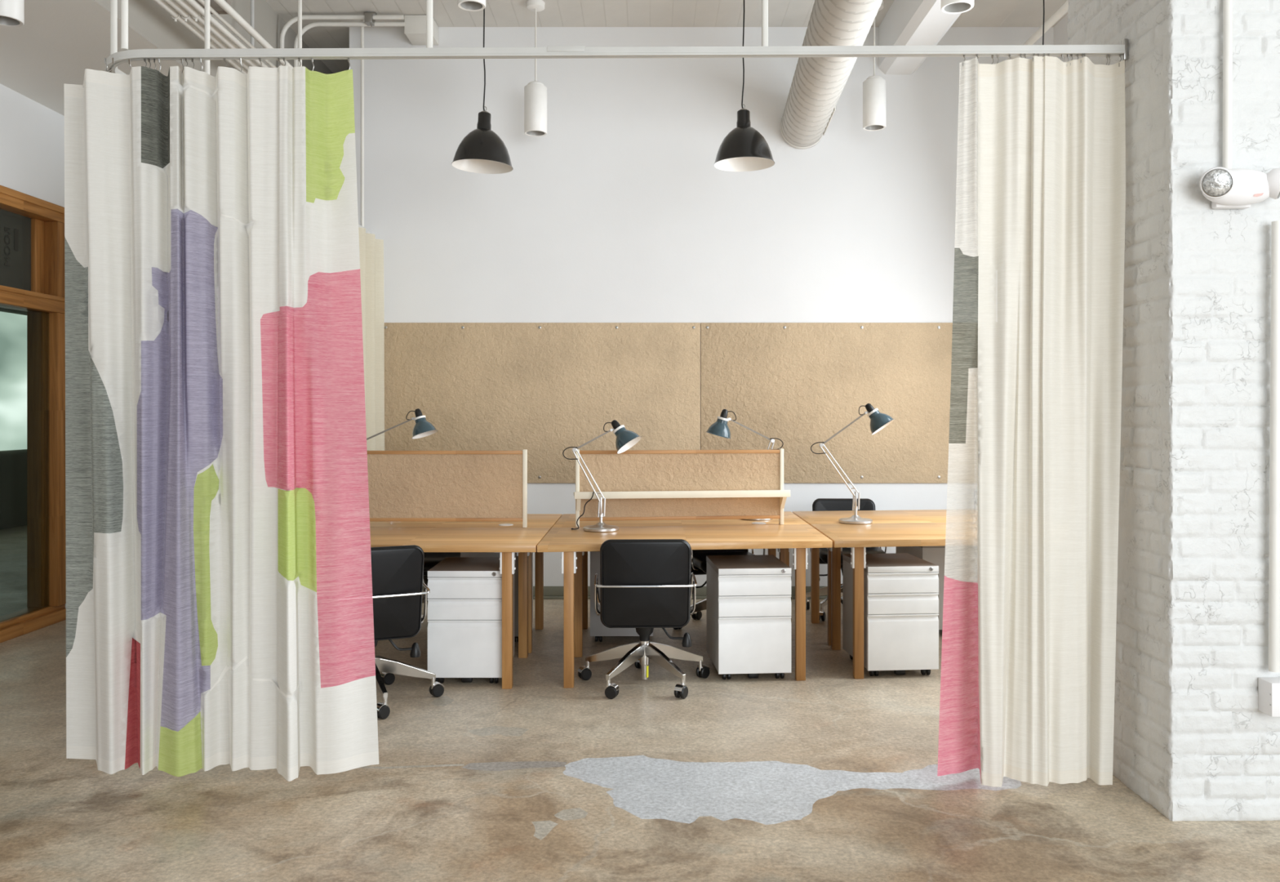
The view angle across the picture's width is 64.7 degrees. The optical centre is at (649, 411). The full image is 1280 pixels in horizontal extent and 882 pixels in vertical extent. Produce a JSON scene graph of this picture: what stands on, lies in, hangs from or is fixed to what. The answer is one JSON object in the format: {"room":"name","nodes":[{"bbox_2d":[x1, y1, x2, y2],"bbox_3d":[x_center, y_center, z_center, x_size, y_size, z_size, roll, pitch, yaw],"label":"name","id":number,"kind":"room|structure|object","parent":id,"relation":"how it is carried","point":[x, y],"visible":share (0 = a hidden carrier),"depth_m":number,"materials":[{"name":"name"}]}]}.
{"room":"design studio","nodes":[
{"label":"design studio","id":0,"kind":"room"},
{"bbox_2d":[0,307,26,529],"bbox_3d":[-6.100,-0.230,8.800,3.800,3.300,12.400,0,0,0],"label":"wall","id":1,"kind":"structure","parent":0,"point":[13,463],"depth_m":12.40,"materials":[{"name":"black paint"}]},
{"bbox_2d":[0,311,26,450],"bbox_3d":[-7.790,-0.365,11.225,0.020,1.670,3.450,0,0,0],"label":"window","id":2,"kind":"structure","parent":1,"relation":"in","point":[13,326],"depth_m":12.37,"materials":[{"name":"glass"}]},
{"bbox_2d":[0,84,66,607],"bbox_3d":[-4.100,-0.750,3.300,0.200,4.340,11.800,0,0,0],"label":"wall","id":3,"kind":"structure","parent":0,"point":[32,134],"depth_m":6.54,"materials":[{"name":"white paint"}]},
{"bbox_2d":[0,185,66,642],"bbox_3d":[-4.064,0.017,5.070,0.192,2.806,3.740,0,0,0],"label":"window","id":4,"kind":"structure","parent":3,"relation":"in","point":[32,228],"depth_m":6.76,"materials":[{"name":"brown wood"}]},
{"bbox_2d":[0,0,333,115],"bbox_3d":[-3.365,-2.470,3.300,1.270,0.900,11.800,0,0,0],"label":"ceiling","id":5,"kind":"structure","parent":3,"relation":"attached to","point":[57,40],"depth_m":5.75,"materials":[{"name":"paint"}]},
{"bbox_2d":[0,0,24,26],"bbox_3d":[-2.870,-1.887,4.500,0.148,0.300,0.148,0,0,0],"label":"light","id":6,"kind":"object","parent":5,"relation":"hanging from","point":[11,11],"visible":1,"depth_m":4.48,"materials":[{"name":"white paint"}]},
{"bbox_2d":[0,524,1279,881],"bbox_3d":[-0.750,1.420,6.000,14.500,0.001,18.000,0,0,0],"label":"floor","id":7,"kind":"structure","parent":0,"point":[830,775],"depth_m":3.72,"materials":[{"name":"concrete"}]},
{"bbox_2d":[370,544,444,719],"bbox_3d":[-1.351,1.026,4.954,0.674,0.786,0.655,0,0,-24],"label":"office chair","id":8,"kind":"object","parent":7,"relation":"on","point":[397,571],"visible":0.48,"depth_m":4.79,"materials":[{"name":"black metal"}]},
{"bbox_2d":[377,702,388,711],"bbox_3d":[-1.242,1.363,4.681,0.042,0.035,0.060,0,0,39],"label":"hood","id":9,"kind":"object","parent":8,"relation":"attached to","point":[381,706],"depth_m":4.67,"materials":[{"name":"silver metal"}]},
{"bbox_2d":[380,671,386,677],"bbox_3d":[-1.367,1.363,5.269,0.060,0.035,0.042,0,0,-41],"label":"hood","id":10,"kind":"object","parent":8,"relation":"attached to","point":[384,674],"depth_m":5.25,"materials":[{"name":"silver metal"}]},
{"bbox_2d":[431,681,444,688],"bbox_3d":[-1.060,1.363,5.046,0.060,0.035,0.042,0,0,-35],"label":"hood","id":11,"kind":"object","parent":8,"relation":"attached to","point":[434,685],"depth_m":5.03,"materials":[{"name":"silver metal"}]},
{"bbox_2d":[422,551,460,607],"bbox_3d":[-1.448,1.026,6.796,0.687,0.787,0.646,0,0,-6],"label":"office chair","id":12,"kind":"object","parent":7,"relation":"on","point":[431,558],"visible":0.02,"depth_m":6.68,"materials":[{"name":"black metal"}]},
{"bbox_2d":[369,527,551,688],"bbox_3d":[-1.259,1.050,5.543,1.362,0.740,0.785,0,0,0],"label":"desk","id":13,"kind":"object","parent":7,"relation":"on","point":[507,541],"visible":0.52,"depth_m":5.38,"materials":[{"name":"brown wood"}]},
{"bbox_2d":[367,448,527,527],"bbox_3d":[-1.285,0.451,5.940,1.130,0.456,0.040,0,0,0],"label":"divider","id":14,"kind":"object","parent":13,"relation":"on","point":[403,485],"visible":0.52,"depth_m":5.93,"materials":[{"name":"beige paint"}]},
{"bbox_2d":[369,527,551,551],"bbox_3d":[-1.259,0.699,5.543,1.362,0.037,0.785,0,0,0],"label":"countertop","id":15,"kind":"structure","parent":13,"relation":"on","point":[429,539],"depth_m":5.41,"materials":[{"name":"brown wood"}]},
{"bbox_2d":[369,513,562,653],"bbox_3d":[-1.259,1.048,6.332,1.362,0.745,0.776,0,0,0],"label":"desk","id":16,"kind":"object","parent":7,"relation":"on","point":[534,520],"visible":0.35,"depth_m":6.17,"materials":[{"name":"brown wood"}]},
{"bbox_2d":[366,408,438,439],"bbox_3d":[-1.635,0.330,6.420,0.585,0.698,0.204,0,0,0],"label":"desk lamp","id":17,"kind":"object","parent":16,"relation":"on","point":[422,428],"visible":0.63,"depth_m":6.39,"materials":[{"name":"metal"}]},
{"bbox_2d":[369,513,562,528],"bbox_3d":[-1.259,0.699,6.332,1.362,0.037,0.775,0,0,0],"label":"countertop","id":18,"kind":"structure","parent":16,"relation":"on","point":[534,520],"depth_m":6.12,"materials":[{"name":"brown wood"}]},
{"bbox_2d":[427,556,515,683],"bbox_3d":[-0.955,1.122,5.474,0.388,0.596,0.496,0,0,0],"label":"drawer pedestal","id":19,"kind":"object","parent":7,"relation":"on","point":[464,597],"visible":0.77,"depth_m":5.23,"materials":[{"name":"grey metal"}]},
{"bbox_2d":[460,551,533,641],"bbox_3d":[-0.960,1.122,6.416,0.388,0.596,0.496,0,0,0],"label":"drawer pedestal","id":20,"kind":"object","parent":7,"relation":"on","point":[462,553],"visible":0.1,"depth_m":6.17,"materials":[{"name":"grey metal"}]},
{"bbox_2d":[590,551,653,641],"bbox_3d":[-0.170,1.122,6.426,0.388,0.596,0.496,0,0,0],"label":"drawer pedestal","id":21,"kind":"object","parent":7,"relation":"on","point":[597,629],"visible":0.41,"depth_m":6.18,"materials":[{"name":"grey metal"}]},
{"bbox_2d":[577,538,710,698],"bbox_3d":[-0.027,1.027,5.295,0.705,0.787,0.647,0,0,-1],"label":"office chair","id":22,"kind":"object","parent":7,"relation":"on","point":[646,584],"visible":1,"depth_m":5.04,"materials":[{"name":"black leather"}]},
{"bbox_2d":[577,665,590,672],"bbox_3d":[-0.345,1.363,5.359,0.060,0.035,0.042,0,0,-29],"label":"hood","id":23,"kind":"object","parent":22,"relation":"attached to","point":[583,668],"depth_m":5.34,"materials":[{"name":"silver metal"}]},
{"bbox_2d":[606,682,619,690],"bbox_3d":[-0.183,1.363,5.015,0.060,0.035,0.042,0,0,16],"label":"hood","id":24,"kind":"object","parent":22,"relation":"attached to","point":[610,686],"depth_m":5.00,"materials":[{"name":"silver metal"}]},
{"bbox_2d":[674,683,687,691],"bbox_3d":[0.156,1.363,5.012,0.042,0.035,0.060,0,0,31],"label":"hood","id":25,"kind":"object","parent":22,"relation":"attached to","point":[679,686],"depth_m":5.00,"materials":[{"name":"silver metal"}]},
{"bbox_2d":[697,664,710,671],"bbox_3d":[0.287,1.363,5.399,0.060,0.035,0.042,0,0,-42],"label":"hood","id":26,"kind":"object","parent":22,"relation":"attached to","point":[700,667],"depth_m":5.38,"materials":[{"name":"silver metal"}]},
{"bbox_2d":[552,511,808,628],"bbox_3d":[0.196,1.048,6.421,1.636,0.745,0.770,0,0,-7],"label":"desk","id":27,"kind":"object","parent":7,"relation":"on","point":[566,520],"visible":0.28,"depth_m":6.26,"materials":[{"name":"brown wood"}]},
{"bbox_2d":[552,511,808,527],"bbox_3d":[0.196,0.699,6.421,1.636,0.037,0.770,0,0,-7],"label":"countertop","id":28,"kind":"structure","parent":27,"relation":"on","point":[566,520],"depth_m":6.21,"materials":[{"name":"brown wood"}]},
{"bbox_2d":[706,408,783,519],"bbox_3d":[0.601,0.331,6.400,0.492,0.696,0.204,0,0,0],"label":"desk lamp","id":29,"kind":"object","parent":27,"relation":"on","point":[719,428],"visible":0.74,"depth_m":6.37,"materials":[{"name":"metal"}]},
{"bbox_2d":[537,524,832,688],"bbox_3d":[0.196,1.050,5.631,1.637,0.740,0.780,0,0,-7],"label":"desk","id":30,"kind":"object","parent":7,"relation":"on","point":[572,544],"visible":0.96,"depth_m":5.33,"materials":[{"name":"brown wood"}]},
{"bbox_2d":[562,419,641,532],"bbox_3d":[-0.270,0.363,5.788,0.453,0.632,0.209,0,0,0],"label":"desk lamp","id":31,"kind":"object","parent":30,"relation":"on","point":[625,439],"visible":1,"depth_m":5.78,"materials":[{"name":"metal"}]},
{"bbox_2d":[573,448,790,527],"bbox_3d":[0.192,0.451,5.975,1.274,0.456,0.150,0,0,-7],"label":"divider","id":32,"kind":"object","parent":30,"relation":"on","point":[634,484],"visible":0.9,"depth_m":6.01,"materials":[{"name":"beige paint"}]},
{"bbox_2d":[573,489,790,498],"bbox_3d":[0.194,0.484,5.956,1.274,0.041,0.112,0,0,-7],"label":"shelf","id":33,"kind":"object","parent":32,"relation":"attached to","point":[579,494],"depth_m":5.92,"materials":[{"name":"beige paint"}]},
{"bbox_2d":[537,524,832,551],"bbox_3d":[0.196,0.699,5.631,1.637,0.037,0.780,0,0,-7],"label":"countertop","id":34,"kind":"structure","parent":30,"relation":"on","point":[769,535],"depth_m":5.49,"materials":[{"name":"brown wood"}]},
{"bbox_2d":[673,548,764,629],"bbox_3d":[0.471,1.026,6.640,0.644,0.786,0.676,0,0,-14],"label":"office chair","id":35,"kind":"object","parent":7,"relation":"on","point":[698,566],"visible":0.16,"depth_m":6.76,"materials":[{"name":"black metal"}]},
{"bbox_2d":[706,554,791,679],"bbox_3d":[0.538,1.122,5.558,0.388,0.596,0.496,0,0,-4],"label":"drawer pedestal","id":36,"kind":"object","parent":7,"relation":"on","point":[748,597],"visible":1,"depth_m":5.32,"materials":[{"name":"grey metal"}]},
{"bbox_2d":[805,497,887,620],"bbox_3d":[1.421,1.026,7.124,0.685,0.787,0.648,0,0,3],"label":"office chair","id":37,"kind":"object","parent":7,"relation":"on","point":[820,504],"visible":0.29,"depth_m":7.32,"materials":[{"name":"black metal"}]},
{"bbox_2d":[792,509,946,644],"bbox_3d":[1.738,1.050,6.598,1.623,0.740,0.770,0,0,-7],"label":"desk","id":38,"kind":"object","parent":7,"relation":"on","point":[908,515],"visible":0.21,"depth_m":6.66,"materials":[{"name":"brown wood"}]},
{"bbox_2d":[810,403,894,524],"bbox_3d":[1.242,0.314,6.188,0.512,0.731,0.209,0,0,0],"label":"desk lamp","id":39,"kind":"object","parent":38,"relation":"on","point":[878,420],"visible":1,"depth_m":6.18,"materials":[{"name":"metal"}]},
{"bbox_2d":[792,509,946,524],"bbox_3d":[1.738,0.699,6.598,1.623,0.037,0.770,0,0,-7],"label":"countertop","id":40,"kind":"structure","parent":38,"relation":"on","point":[908,515],"depth_m":6.60,"materials":[{"name":"brown wood"}]},
{"bbox_2d":[810,522,946,678],"bbox_3d":[1.738,1.050,5.808,1.624,0.740,0.780,0,0,-7],"label":"desk","id":41,"kind":"object","parent":7,"relation":"on","point":[855,536],"visible":0.41,"depth_m":5.52,"materials":[{"name":"brown wood"}]},
{"bbox_2d":[810,522,946,547],"bbox_3d":[1.738,0.699,5.808,1.624,0.037,0.780,0,0,-7],"label":"countertop","id":42,"kind":"structure","parent":41,"relation":"on","point":[895,534],"depth_m":5.60,"materials":[{"name":"brown wood"}]},
{"bbox_2d":[842,552,938,675],"bbox_3d":[1.333,1.122,5.628,0.388,0.596,0.496,0,0,-5],"label":"drawer pedestal","id":43,"kind":"object","parent":7,"relation":"on","point":[901,589],"visible":0.9,"depth_m":5.39,"materials":[{"name":"grey metal"}]},
{"bbox_2d":[895,545,945,629],"bbox_3d":[1.884,1.122,6.617,0.388,0.596,0.496,0,0,-6],"label":"drawer pedestal","id":44,"kind":"object","parent":7,"relation":"on","point":[935,555],"visible":0.02,"depth_m":6.37,"materials":[{"name":"grey metal"}]},
{"bbox_2d":[265,0,1067,73],"bbox_3d":[0.500,-2.995,3.400,9.400,0.150,12.000,0,0,0],"label":"ceiling","id":45,"kind":"structure","parent":0,"point":[446,13],"depth_m":7.40,"materials":[{"name":"paint"}]},
{"bbox_2d":[168,0,231,22],"bbox_3d":[-2.435,-2.507,5.455,0.330,0.826,0.061,0,0,0],"label":"hanger","id":46,"kind":"object","parent":45,"relation":"hanging from","point":[213,4],"visible":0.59,"depth_m":5.43,"materials":[{"name":"beige metal"}]},
{"bbox_2d":[153,0,247,75],"bbox_3d":[-2.545,-2.130,4.975,0.034,0.033,5.150,0,0,0],"label":"conduit","id":47,"kind":"object","parent":46,"relation":"attached to","point":[162,3],"visible":0.33,"depth_m":5.60,"materials":[{"name":"white metal"}]},
{"bbox_2d":[164,0,249,71],"bbox_3d":[-2.490,-2.130,4.975,0.034,0.033,5.150,0,0,0],"label":"conduit","id":48,"kind":"object","parent":46,"relation":"attached to","point":[172,3],"visible":0.3,"depth_m":5.56,"materials":[{"name":"white metal"}]},
{"bbox_2d":[173,0,259,66],"bbox_3d":[-2.435,-2.130,4.975,0.038,0.037,5.150,0,0,0],"label":"conduit","id":49,"kind":"object","parent":46,"relation":"attached to","point":[184,4],"visible":0.33,"depth_m":5.62,"materials":[{"name":"white metal"}]},
{"bbox_2d":[185,0,269,67],"bbox_3d":[-2.380,-2.130,4.975,0.034,0.033,5.150,0,0,0],"label":"conduit","id":50,"kind":"object","parent":46,"relation":"attached to","point":[193,3],"visible":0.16,"depth_m":5.61,"materials":[{"name":"white metal"}]},
{"bbox_2d":[197,0,276,67],"bbox_3d":[-2.335,-2.140,4.975,0.022,0.021,5.150,0,0,0],"label":"conduit","id":51,"kind":"object","parent":46,"relation":"attached to","point":[212,11],"visible":0.33,"depth_m":5.65,"materials":[{"name":"white metal"}]},
{"bbox_2d":[213,0,293,68],"bbox_3d":[-2.266,-2.111,4.589,0.092,0.096,4.379,0,0,0],"label":"conduit","id":52,"kind":"object","parent":46,"relation":"attached to","point":[223,4],"visible":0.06,"depth_m":5.58,"materials":[{"name":"white metal"}]},
{"bbox_2d":[250,0,254,29],"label":"rod","id":53,"kind":"object","parent":45,"relation":"hanging from","point":[252,17],"depth_m":6.61,"materials":[{"name":"grey metal"}]},
{"bbox_2d":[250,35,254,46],"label":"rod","id":54,"kind":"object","parent":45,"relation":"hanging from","point":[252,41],"depth_m":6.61,"materials":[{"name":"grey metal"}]},
{"bbox_2d":[363,12,377,26],"bbox_3d":[-2.045,-2.865,7.405,0.090,0.106,0.090,0,0,0],"label":"clamp","id":55,"kind":"object","parent":45,"relation":"attached to","point":[369,20],"visible":1,"depth_m":7.37,"materials":[{"name":"metal"}]},
{"bbox_2d":[280,14,404,66],"bbox_3d":[-2.253,-2.465,7.400,0.906,0.871,0.032,0,0,0],"label":"conduit","id":56,"kind":"object","parent":55,"relation":"attached to","point":[294,20],"visible":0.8,"depth_m":7.39,"materials":[{"name":"white metal"}]},
{"bbox_2d":[293,22,404,66],"bbox_3d":[-2.208,-2.448,7.440,0.816,0.836,0.032,0,0,0],"label":"conduit","id":57,"kind":"object","parent":55,"relation":"attached to","point":[308,26],"visible":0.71,"depth_m":7.43,"materials":[{"name":"white metal"}]},
{"bbox_2d":[457,0,485,11],"bbox_3d":[-0.950,-2.542,5.400,0.150,0.755,0.150,0,0,0],"label":"light","id":58,"kind":"object","parent":45,"relation":"hanging from","point":[467,5],"visible":1,"depth_m":5.44,"materials":[{"name":"white paint"}]},
{"bbox_2d":[451,8,512,173],"bbox_3d":[-0.975,-2.171,5.900,0.356,1.500,0.356,0,0,0],"label":"pendant lamp","id":59,"kind":"object","parent":45,"relation":"hanging from","point":[482,151],"visible":1,"depth_m":5.83,"materials":[{"name":"black metal"}]},
{"bbox_2d":[524,0,546,136],"bbox_3d":[-0.812,-2.453,7.220,0.163,0.935,0.163,0,0,0],"label":"light","id":60,"kind":"object","parent":45,"relation":"hanging from","point":[535,92],"visible":1,"depth_m":7.16,"materials":[{"name":"white paint"}]},
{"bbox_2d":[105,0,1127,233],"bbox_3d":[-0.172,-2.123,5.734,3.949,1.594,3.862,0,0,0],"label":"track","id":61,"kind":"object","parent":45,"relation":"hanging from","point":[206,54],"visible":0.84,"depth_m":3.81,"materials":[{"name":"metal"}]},
{"bbox_2d":[63,57,378,781],"bbox_3d":[-1.702,0.007,3.849,1.304,2.695,0.261,0,0,8],"label":"curtain","id":62,"kind":"object","parent":61,"relation":"hanging from","point":[220,598],"visible":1,"depth_m":3.82,"materials":[{"name":"beige fabric"}]},
{"bbox_2d":[358,226,384,450],"bbox_3d":[-2.070,0.012,6.990,0.170,2.696,1.280,0,0,0],"label":"curtain","id":63,"kind":"object","parent":61,"relation":"hanging from","point":[371,249],"visible":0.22,"depth_m":7.36,"materials":[{"name":"beige fabric"}]},
{"bbox_2d":[937,53,1125,786],"bbox_3d":[1.437,0.017,3.805,0.683,2.743,0.234,0,0,13],"label":"curtain","id":64,"kind":"object","parent":61,"relation":"hanging from","point":[1028,651],"visible":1,"depth_m":3.78,"materials":[{"name":"beige fabric"}]},
{"bbox_2d":[713,0,774,171],"bbox_3d":[0.553,-2.180,5.900,0.356,1.481,0.356,0,0,0],"label":"pendant lamp","id":65,"kind":"object","parent":45,"relation":"hanging from","point":[744,148],"visible":1,"depth_m":5.83,"materials":[{"name":"black metal"}]},
{"bbox_2d":[862,0,885,130],"bbox_3d":[1.607,-2.473,7.220,0.163,0.895,0.163,0,0,0],"label":"light","id":66,"kind":"object","parent":45,"relation":"hanging from","point":[874,86],"visible":0.88,"depth_m":7.16,"materials":[{"name":"white paint"}]},
{"bbox_2d":[878,0,961,74],"bbox_3d":[1.885,-2.740,4.340,0.290,0.360,6.680,0,0,0],"label":"beam","id":67,"kind":"structure","parent":45,"relation":"attached to","point":[906,22],"depth_m":6.97,"materials":[{"name":"white paint"}]},
{"bbox_2d":[940,0,973,13],"bbox_3d":[1.645,-2.538,5.400,0.170,0.765,0.170,0,0,0],"label":"light","id":68,"kind":"object","parent":45,"relation":"hanging from","point":[948,6],"visible":1,"depth_m":5.44,"materials":[{"name":"white paint"}]},
{"bbox_2d":[1042,0,1044,57],"bbox_3d":[2.300,-2.177,5.900,0.356,1.486,0.356,0,0,0],"label":"pendant lamp","id":69,"kind":"object","parent":45,"relation":"hanging from","point":[1043,0],"visible":0.02,"depth_m":5.90,"materials":[{"name":"black metal"}]},
{"bbox_2d":[349,26,1053,586],"bbox_3d":[0.560,-0.750,8.440,5.680,4.340,1.520,0,0,0],"label":"wall","id":70,"kind":"structure","parent":0,"point":[622,211],"depth_m":7.68,"materials":[{"name":"white paint"}]},
{"bbox_2d":[404,14,438,44],"bbox_3d":[-1.700,-2.847,7.556,0.204,0.138,0.243,0,0,0],"label":"electrical box","id":71,"kind":"object","parent":70,"relation":"attached to","point":[415,28],"visible":0.69,"depth_m":7.44,"materials":[{"name":"white paint"}]},
{"bbox_2d":[384,322,700,483],"bbox_3d":[-0.832,-0.066,7.670,2.436,1.216,0.018,0,0,0],"label":"pinboard","id":72,"kind":"object","parent":70,"relation":"attached to","point":[544,389],"visible":0.72,"depth_m":7.66,"materials":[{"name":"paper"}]},
{"bbox_2d":[422,586,842,599],"bbox_3d":[0.395,1.373,7.665,5.350,0.095,0.030,0,0,0],"label":"baseboard","id":73,"kind":"structure","parent":70,"relation":"attached to","point":[549,592],"depth_m":7.67,"materials":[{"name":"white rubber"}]},
{"bbox_2d":[700,322,952,483],"bbox_3d":[1.610,-0.066,7.670,2.440,1.216,0.018,0,0,0],"label":"pinboard","id":74,"kind":"object","parent":70,"relation":"attached to","point":[799,384],"visible":0.59,"depth_m":7.66,"materials":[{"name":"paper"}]},
{"bbox_2d":[780,0,882,149],"bbox_3d":[1.005,-2.155,4.580,0.340,0.332,6.225,0,0,3],"label":"air duct","id":75,"kind":"object","parent":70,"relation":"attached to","point":[818,84],"visible":0.91,"depth_m":6.02,"materials":[{"name":"metal"}]},
{"bbox_2d":[1007,0,1068,59],"bbox_3d":[2.660,-2.580,6.135,0.052,0.051,3.070,0,0,0],"label":"conduit","id":76,"kind":"object","parent":70,"relation":"attached to","point":[1063,9],"visible":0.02,"depth_m":6.70,"materials":[{"name":"white metal"}]},
{"bbox_2d":[1053,13,1068,62],"bbox_3d":[3.170,-0.750,6.010,0.200,4.340,3.340,0,0,0],"label":"wall","id":77,"kind":"structure","parent":0,"point":[1060,28],"depth_m":7.51,"materials":[{"name":"white paint"}]},
{"bbox_2d":[1066,0,1279,821],"bbox_3d":[2.450,-0.750,3.928,1.300,4.340,0.864,0,0,0],"label":"wall","id":78,"kind":"structure","parent":0,"point":[1192,738],"depth_m":3.51,"materials":[{"name":"white brick"}]},
{"bbox_2d":[1222,0,1232,168],"bbox_3d":[1.991,-1.865,3.475,0.036,2.090,0.028,0,0,0],"label":"conduit","id":79,"kind":"object","parent":78,"relation":"attached to","point":[1227,4],"visible":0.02,"depth_m":3.46,"materials":[{"name":"white metal"}]},
{"bbox_2d":[1199,166,1279,208],"bbox_3d":[2.021,-0.763,3.437,0.310,0.127,0.129,0,0,0],"label":"emergency light","id":80,"kind":"object","parent":78,"relation":"attached to","point":[1237,188],"visible":1,"depth_m":3.40,"materials":[{"name":"white plastic"}]},
{"bbox_2d":[1257,676,1279,716],"bbox_3d":[2.159,0.978,3.465,0.101,0.115,0.080,0,0,0],"label":"outlet box","id":81,"kind":"object","parent":78,"relation":"attached to","point":[1268,687],"visible":1,"depth_m":3.44,"materials":[{"name":"white plastic"}]},
{"bbox_2d":[1268,220,1279,671],"bbox_3d":[2.147,0.120,3.464,0.042,1.540,0.043,0,0,0],"label":"conduit","id":82,"kind":"object","parent":78,"relation":"attached to","point":[1274,456],"visible":1,"depth_m":3.45,"materials":[{"name":"white metal"}]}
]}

